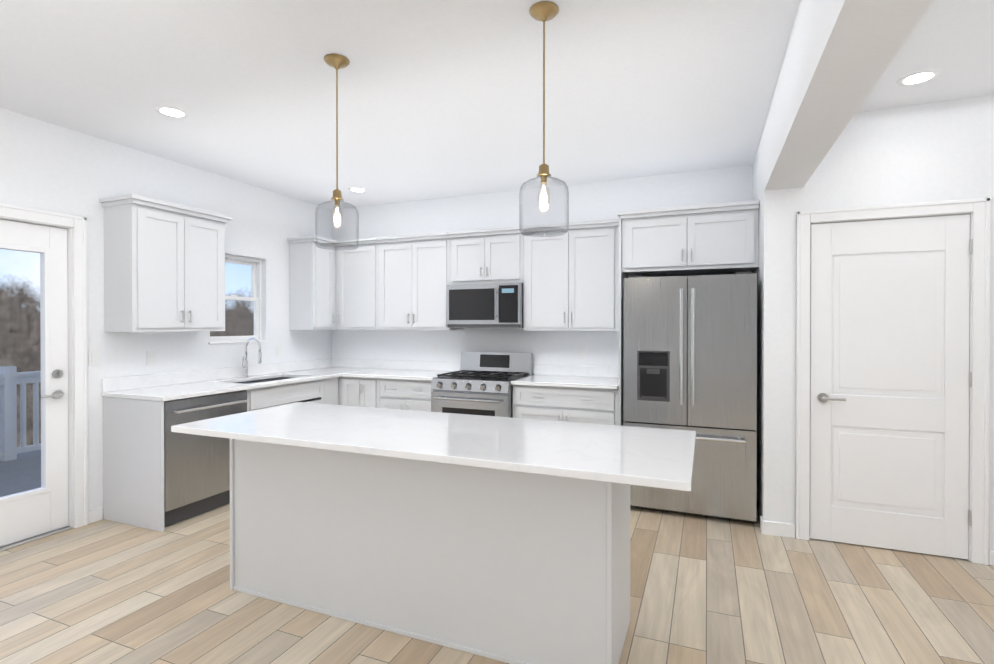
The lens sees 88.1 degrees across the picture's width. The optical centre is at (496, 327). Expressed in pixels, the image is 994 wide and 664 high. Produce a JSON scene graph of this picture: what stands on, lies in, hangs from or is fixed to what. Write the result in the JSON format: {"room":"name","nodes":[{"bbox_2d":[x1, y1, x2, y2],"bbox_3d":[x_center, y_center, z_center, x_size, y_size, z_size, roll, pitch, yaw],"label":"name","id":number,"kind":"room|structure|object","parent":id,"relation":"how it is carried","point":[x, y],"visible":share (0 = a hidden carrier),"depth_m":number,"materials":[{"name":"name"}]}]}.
{"room":"kitchen","nodes":[
{"label":"kitchen","id":0,"kind":"room"},
{"bbox_2d":[0,108,331,510],"bbox_3d":[-3.395,0.019,2.555,0.150,2.740,7.750,0,0,22],"label":"wall","id":1,"kind":"structure","parent":0,"point":[47,166],"depth_m":3.96,"materials":[{"name":"paint"}]},
{"bbox_2d":[0,219,68,546],"bbox_3d":[-3.126,0.349,3.122,0.108,2.046,0.914,0,0,22],"label":"patio door","id":2,"kind":"structure","parent":1,"relation":"in","point":[42,509],"depth_m":3.44,"materials":[{"name":"paint"}]},
{"bbox_2d":[0,203,87,551],"bbox_3d":[-3.150,0.311,3.125,0.172,2.150,1.092,0,0,22],"label":"door frame","id":3,"kind":"structure","parent":1,"relation":"attached to","point":[75,226],"depth_m":3.54,"materials":[{"name":"paint"}]},
{"bbox_2d":[88,349,99,365],"bbox_3d":[-2.862,0.213,3.651,0.008,0.115,0.072,0,0,22],"label":"light switch","id":4,"kind":"object","parent":1,"relation":"attached to","point":[93,357],"visible":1,"depth_m":3.65,"materials":[{"name":"white plastic"}]},
{"bbox_2d":[147,351,155,365],"bbox_3d":[-2.707,0.242,4.031,0.008,0.115,0.072,0,0,22],"label":"electrical outlet","id":5,"kind":"object","parent":1,"relation":"attached to","point":[151,358],"visible":1,"depth_m":4.03,"materials":[{"name":"white plastic"}]},
{"bbox_2d":[99,194,232,331],"bbox_3d":[-2.529,-0.446,3.993,0.361,0.955,0.814,0,0,22],"label":"upper cabinet","id":6,"kind":"object","parent":1,"relation":"attached to","point":[164,266],"visible":1,"depth_m":3.78,"materials":[{"name":"paint"}]},
{"bbox_2d":[208,254,266,343],"bbox_3d":[-2.458,-0.262,4.812,0.147,0.816,0.636,0,0,22],"label":"kitchen window","id":7,"kind":"structure","parent":1,"relation":"in","point":[256,280],"depth_m":5.01,"materials":[{"name":"white plastic"}]},
{"bbox_2d":[276,345,281,355],"bbox_3d":[-2.215,0.236,5.234,0.008,0.115,0.072,0,0,22],"label":"electrical outlet","id":8,"kind":"object","parent":1,"relation":"attached to","point":[278,350],"visible":1,"depth_m":5.23,"materials":[{"name":"white plastic"}]},
{"bbox_2d":[0,503,993,663],"bbox_3d":[-0.114,1.446,1.141,7.300,0.100,7.900,0,0,22],"label":"floor","id":9,"kind":"structure","parent":0,"point":[709,590],"depth_m":2.56,"materials":[{"name":"brown wood"}]},
{"bbox_2d":[103,397,163,531],"bbox_3d":[-2.551,0.942,3.602,0.620,0.883,0.022,0,0,22],"label":"cabinet end panel","id":10,"kind":"object","parent":9,"relation":"on","point":[133,462],"visible":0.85,"depth_m":3.58,"materials":[{"name":"paint"}]},
{"bbox_2d":[164,390,246,526],"bbox_3d":[-2.392,0.941,3.920,0.671,0.874,0.681,0,0,22],"label":"dishwasher","id":11,"kind":"object","parent":9,"relation":"on","point":[196,474],"visible":0.42,"depth_m":3.71,"materials":[{"name":"grey metal"}]},
{"bbox_2d":[236,377,323,411],"bbox_3d":[-2.100,0.937,4.665,0.651,0.883,0.912,0,0,22],"label":"base cabinet","id":12,"kind":"object","parent":9,"relation":"on","point":[262,397],"visible":0.06,"depth_m":4.51,"materials":[{"name":"paint"}]},
{"bbox_2d":[324,377,337,404],"bbox_3d":[-1.913,0.935,5.195,0.598,0.883,0.206,0,0,22],"label":"filler panel","id":13,"kind":"object","parent":9,"relation":"on","point":[330,390],"depth_m":5.08,"materials":[{"name":"paint"}]},
{"bbox_2d":[338,376,379,407],"bbox_3d":[-1.542,0.933,5.473,1.073,0.883,0.651,0,0,22],"label":"base cabinet","id":14,"kind":"object","parent":9,"relation":"on","point":[359,391],"visible":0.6,"depth_m":5.08,"materials":[{"name":"paint"}]},
{"bbox_2d":[102,358,357,400],"bbox_3d":[-2.075,0.427,4.713,0.660,0.130,2.456,0,0,22],"label":"countertop","id":15,"kind":"structure","parent":14,"relation":"on","point":[169,386],"depth_m":4.26,"materials":[{"name":"white stone"}]},
{"bbox_2d":[241,338,261,377],"bbox_3d":[-2.254,0.279,4.716,0.213,0.366,0.082,0,0,22],"label":"faucet","id":16,"kind":"object","parent":15,"relation":"on","point":[245,366],"visible":1,"depth_m":4.73,"materials":[{"name":"silver metal"}]},
{"bbox_2d":[237,377,314,410],"bbox_3d":[-2.086,0.593,4.665,0.412,0.199,0.772,0,0,22],"label":"sink","id":17,"kind":"object","parent":15,"relation":"in","point":[262,380],"visible":0.08,"depth_m":4.83,"materials":[{"name":"silver metal"}]},
{"bbox_2d":[342,359,459,380],"bbox_3d":[-0.950,0.425,5.226,1.035,0.130,0.656,0,0,22],"label":"countertop","id":18,"kind":"structure","parent":14,"relation":"on","point":[364,368],"depth_m":5.44,"materials":[{"name":"white stone"}]},
{"bbox_2d":[379,378,432,411],"bbox_3d":[-0.757,0.935,5.152,0.618,0.883,0.651,0,0,22],"label":"base cabinet","id":19,"kind":"object","parent":9,"relation":"on","point":[404,394],"visible":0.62,"depth_m":4.88,"materials":[{"name":"paint"}]},
{"bbox_2d":[230,439,629,663],"bbox_3d":[-0.391,0.947,2.577,2.000,0.884,0.514,0,0,22],"label":"kitchen island","id":20,"kind":"object","parent":9,"relation":"on","point":[511,567],"visible":0.67,"depth_m":2.26,"materials":[{"name":"paint"}]},
{"bbox_2d":[171,402,695,490],"bbox_3d":[-0.328,0.488,2.412,2.340,0.030,0.830,0,0,22],"label":"island countertop","id":21,"kind":"structure","parent":20,"relation":"on","point":[650,457],"depth_m":2.19,"materials":[{"name":"white stone"}]},
{"bbox_2d":[431,351,531,417],"bbox_3d":[-0.141,0.813,4.825,0.752,1.130,0.733,0,0,22],"label":"range","id":22,"kind":"object","parent":9,"relation":"on","point":[478,383],"visible":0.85,"depth_m":4.62,"materials":[{"name":"silver metal"}]},
{"bbox_2d":[513,385,617,424],"bbox_3d":[0.661,0.938,4.572,0.908,0.883,0.651,0,0,22],"label":"base cabinet","id":23,"kind":"object","parent":9,"relation":"on","point":[582,405],"visible":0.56,"depth_m":4.29,"materials":[{"name":"paint"}]},
{"bbox_2d":[511,364,617,388],"bbox_3d":[0.661,0.428,4.572,0.911,0.130,0.648,0,0,22],"label":"countertop","id":24,"kind":"structure","parent":23,"relation":"on","point":[599,377],"depth_m":4.74,"materials":[{"name":"white stone"}]},
{"bbox_2d":[618,219,628,425],"bbox_3d":[1.077,0.256,4.420,0.072,2.247,0.613,0,0,22],"label":"panel","id":25,"kind":"object","parent":9,"relation":"on","point":[621,275],"visible":0.31,"depth_m":4.13,"materials":[{"name":"paint"}]},
{"bbox_2d":[624,272,756,521],"bbox_3d":[1.515,0.495,4.061,0.900,1.773,0.892,0,0,22],"label":"fridge","id":26,"kind":"object","parent":9,"relation":"on","point":[690,353],"visible":0.96,"depth_m":3.67,"materials":[{"name":"grey metal"}]},
{"bbox_2d":[0,0,993,208],"bbox_3d":[-0.114,-1.405,1.127,7.300,0.120,7.900,0,0,22],"label":"ceiling","id":27,"kind":"structure","parent":0,"point":[440,99],"depth_m":2.84,"materials":[{"name":"paint"}]},
{"bbox_2d":[155,106,188,118],"bbox_3d":[-2.041,-1.351,3.232,0.184,0.006,0.184,0,0,22],"label":"recessed light","id":28,"kind":"object","parent":27,"relation":"in","point":[172,112],"visible":0.98,"depth_m":3.23,"materials":[{"name":"paint"}]},
{"bbox_2d":[315,54,358,250],"bbox_3d":[-0.809,-0.877,2.602,0.210,0.948,0.210,0,0,22],"label":"pendant light","id":29,"kind":"object","parent":27,"relation":"hanging from","point":[337,62],"visible":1,"depth_m":2.60,"materials":[{"name":"clear glass"}]},
{"bbox_2d":[348,187,366,192],"bbox_3d":[-1.379,-1.360,5.090,0.184,0.006,0.184,0,0,22],"label":"recessed light","id":30,"kind":"object","parent":27,"relation":"in","point":[356,189],"visible":0.94,"depth_m":5.07,"materials":[{"name":"paint"}]},
{"bbox_2d":[519,1,568,236],"bbox_3d":[0.200,-0.875,2.189,0.210,0.948,0.210,0,0,22],"label":"pendant light","id":31,"kind":"object","parent":27,"relation":"hanging from","point":[543,11],"visible":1,"depth_m":2.18,"materials":[{"name":"clear glass"}]},
{"bbox_2d":[764,0,933,190],"bbox_3d":[0.635,-1.121,0.314,0.229,0.440,6.660,0,0,22],"label":"soffit","id":32,"kind":"structure","parent":27,"relation":"attached to","point":[839,56],"depth_m":1.98,"materials":[{"name":"paint"}]},
{"bbox_2d":[897,69,939,85],"bbox_3d":[2.280,-1.349,2.785,0.184,0.006,0.184,0,0,22],"label":"recessed light","id":33,"kind":"object","parent":27,"relation":"in","point":[916,78],"visible":1,"depth_m":2.77,"materials":[{"name":"paint"}]},
{"bbox_2d":[332,165,752,374],"bbox_3d":[0.194,0.006,5.194,4.500,2.740,0.150,0,0,22],"label":"wall","id":34,"kind":"structure","parent":0,"point":[600,200],"depth_m":5.11,"materials":[{"name":"paint"}]},
{"bbox_2d":[287,235,377,329],"bbox_3d":[-1.649,-0.453,5.489,0.858,0.955,0.690,0,0,22],"label":"upper cabinet","id":35,"kind":"object","parent":34,"relation":"attached to","point":[333,289],"visible":0.88,"depth_m":5.38,"materials":[{"name":"paint"}]},
{"bbox_2d":[375,232,463,329],"bbox_3d":[-0.801,-0.452,5.320,0.836,0.955,0.361,0,0,22],"label":"upper cabinet","id":36,"kind":"object","parent":34,"relation":"attached to","point":[413,275],"visible":0.96,"depth_m":5.17,"materials":[{"name":"paint"}]},
{"bbox_2d":[431,344,436,354],"bbox_3d":[-0.669,0.235,5.461,0.072,0.115,0.008,0,0,22],"label":"electrical outlet","id":37,"kind":"object","parent":34,"relation":"attached to","point":[433,349],"visible":1,"depth_m":5.46,"materials":[{"name":"white plastic"}]},
{"bbox_2d":[448,226,523,284],"bbox_3d":[-0.060,-0.673,5.016,0.760,0.510,0.361,0,0,22],"label":"upper cabinet","id":38,"kind":"object","parent":34,"relation":"attached to","point":[487,256],"visible":0.92,"depth_m":4.87,"materials":[{"name":"paint"}]},
{"bbox_2d":[446,283,522,327],"bbox_3d":[-0.078,-0.201,4.976,0.748,0.413,0.450,0,0,22],"label":"microwave","id":39,"kind":"object","parent":38,"relation":"attached to","point":[497,305],"visible":0.96,"depth_m":4.80,"materials":[{"name":"silver metal"}]},
{"bbox_2d":[522,219,618,330],"bbox_3d":[0.712,-0.449,4.702,0.904,0.955,0.361,0,0,22],"label":"upper cabinet","id":40,"kind":"object","parent":34,"relation":"attached to","point":[570,279],"visible":0.79,"depth_m":4.56,"materials":[{"name":"paint"}]},
{"bbox_2d":[577,346,584,358],"bbox_3d":[0.793,0.238,4.864,0.072,0.115,0.008,0,0,22],"label":"electrical outlet","id":41,"kind":"object","parent":34,"relation":"attached to","point":[580,352],"visible":1,"depth_m":4.86,"materials":[{"name":"white plastic"}]},
{"bbox_2d":[617,200,758,276],"bbox_3d":[1.549,-0.684,4.208,1.015,0.480,0.641,0,0,22],"label":"upper cabinet","id":42,"kind":"object","parent":34,"relation":"attached to","point":[711,239],"visible":0.98,"depth_m":3.94,"materials":[{"name":"paint"}]},
{"bbox_2d":[753,131,762,518],"bbox_3d":[2.041,0.012,3.915,0.113,2.740,0.820,0,0,22],"label":"wall","id":43,"kind":"structure","parent":0,"point":[757,175],"depth_m":3.73,"materials":[{"name":"paint"}]},
{"bbox_2d":[762,95,993,549],"bbox_3d":[3.021,0.017,3.007,2.613,2.740,0.120,0,0,22],"label":"wall","id":44,"kind":"structure","parent":0,"point":[934,151],"depth_m":3.24,"materials":[{"name":"paint"}]},
{"bbox_2d":[810,214,972,558],"bbox_3d":[2.418,0.353,3.183,0.822,2.045,0.094,0,0,22],"label":"door","id":45,"kind":"structure","parent":44,"relation":"in","point":[890,379],"depth_m":3.19,"materials":[{"name":"paint"}]},
{"bbox_2d":[796,198,989,564],"bbox_3d":[2.434,0.316,3.235,0.980,2.140,0.140,0,0,22],"label":"door frame","id":46,"kind":"structure","parent":44,"relation":"attached to","point":[978,210],"depth_m":3.04,"materials":[{"name":"paint"}]},
{"bbox_2d":[989,549,993,565],"bbox_3d":[3.518,1.343,2.736,1.402,0.090,0.018,0,0,22],"label":"baseboard","id":47,"kind":"structure","parent":44,"relation":"attached to","point":[991,552],"depth_m":2.99,"materials":[{"name":"paint"}]},
{"label":"outside","id":48,"kind":"structure","parent":0,"visible":0},
{"bbox_2d":[0,449,40,496],"bbox_3d":[-4.804,1.587,4.030,3.632,0.090,8.200,0,0,22],"label":"deck","id":49,"kind":"object","parent":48,"point":[28,459],"depth_m":5.40,"materials":[{"name":"grey wood"}]},
{"bbox_2d":[0,366,40,460],"bbox_3d":[-6.198,0.999,4.597,0.120,1.079,8.200,0,0,22],"label":"railing","id":50,"kind":"object","parent":49,"relation":"on","point":[7,443],"depth_m":5.96,"materials":[{"name":"white wood"}]},
{"bbox_2d":[0,249,253,446],"bbox_3d":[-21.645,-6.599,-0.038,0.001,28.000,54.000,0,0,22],"label":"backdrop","id":51,"kind":"structure","parent":48,"point":[24,261],"depth_m":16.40,"materials":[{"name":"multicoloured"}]}
]}

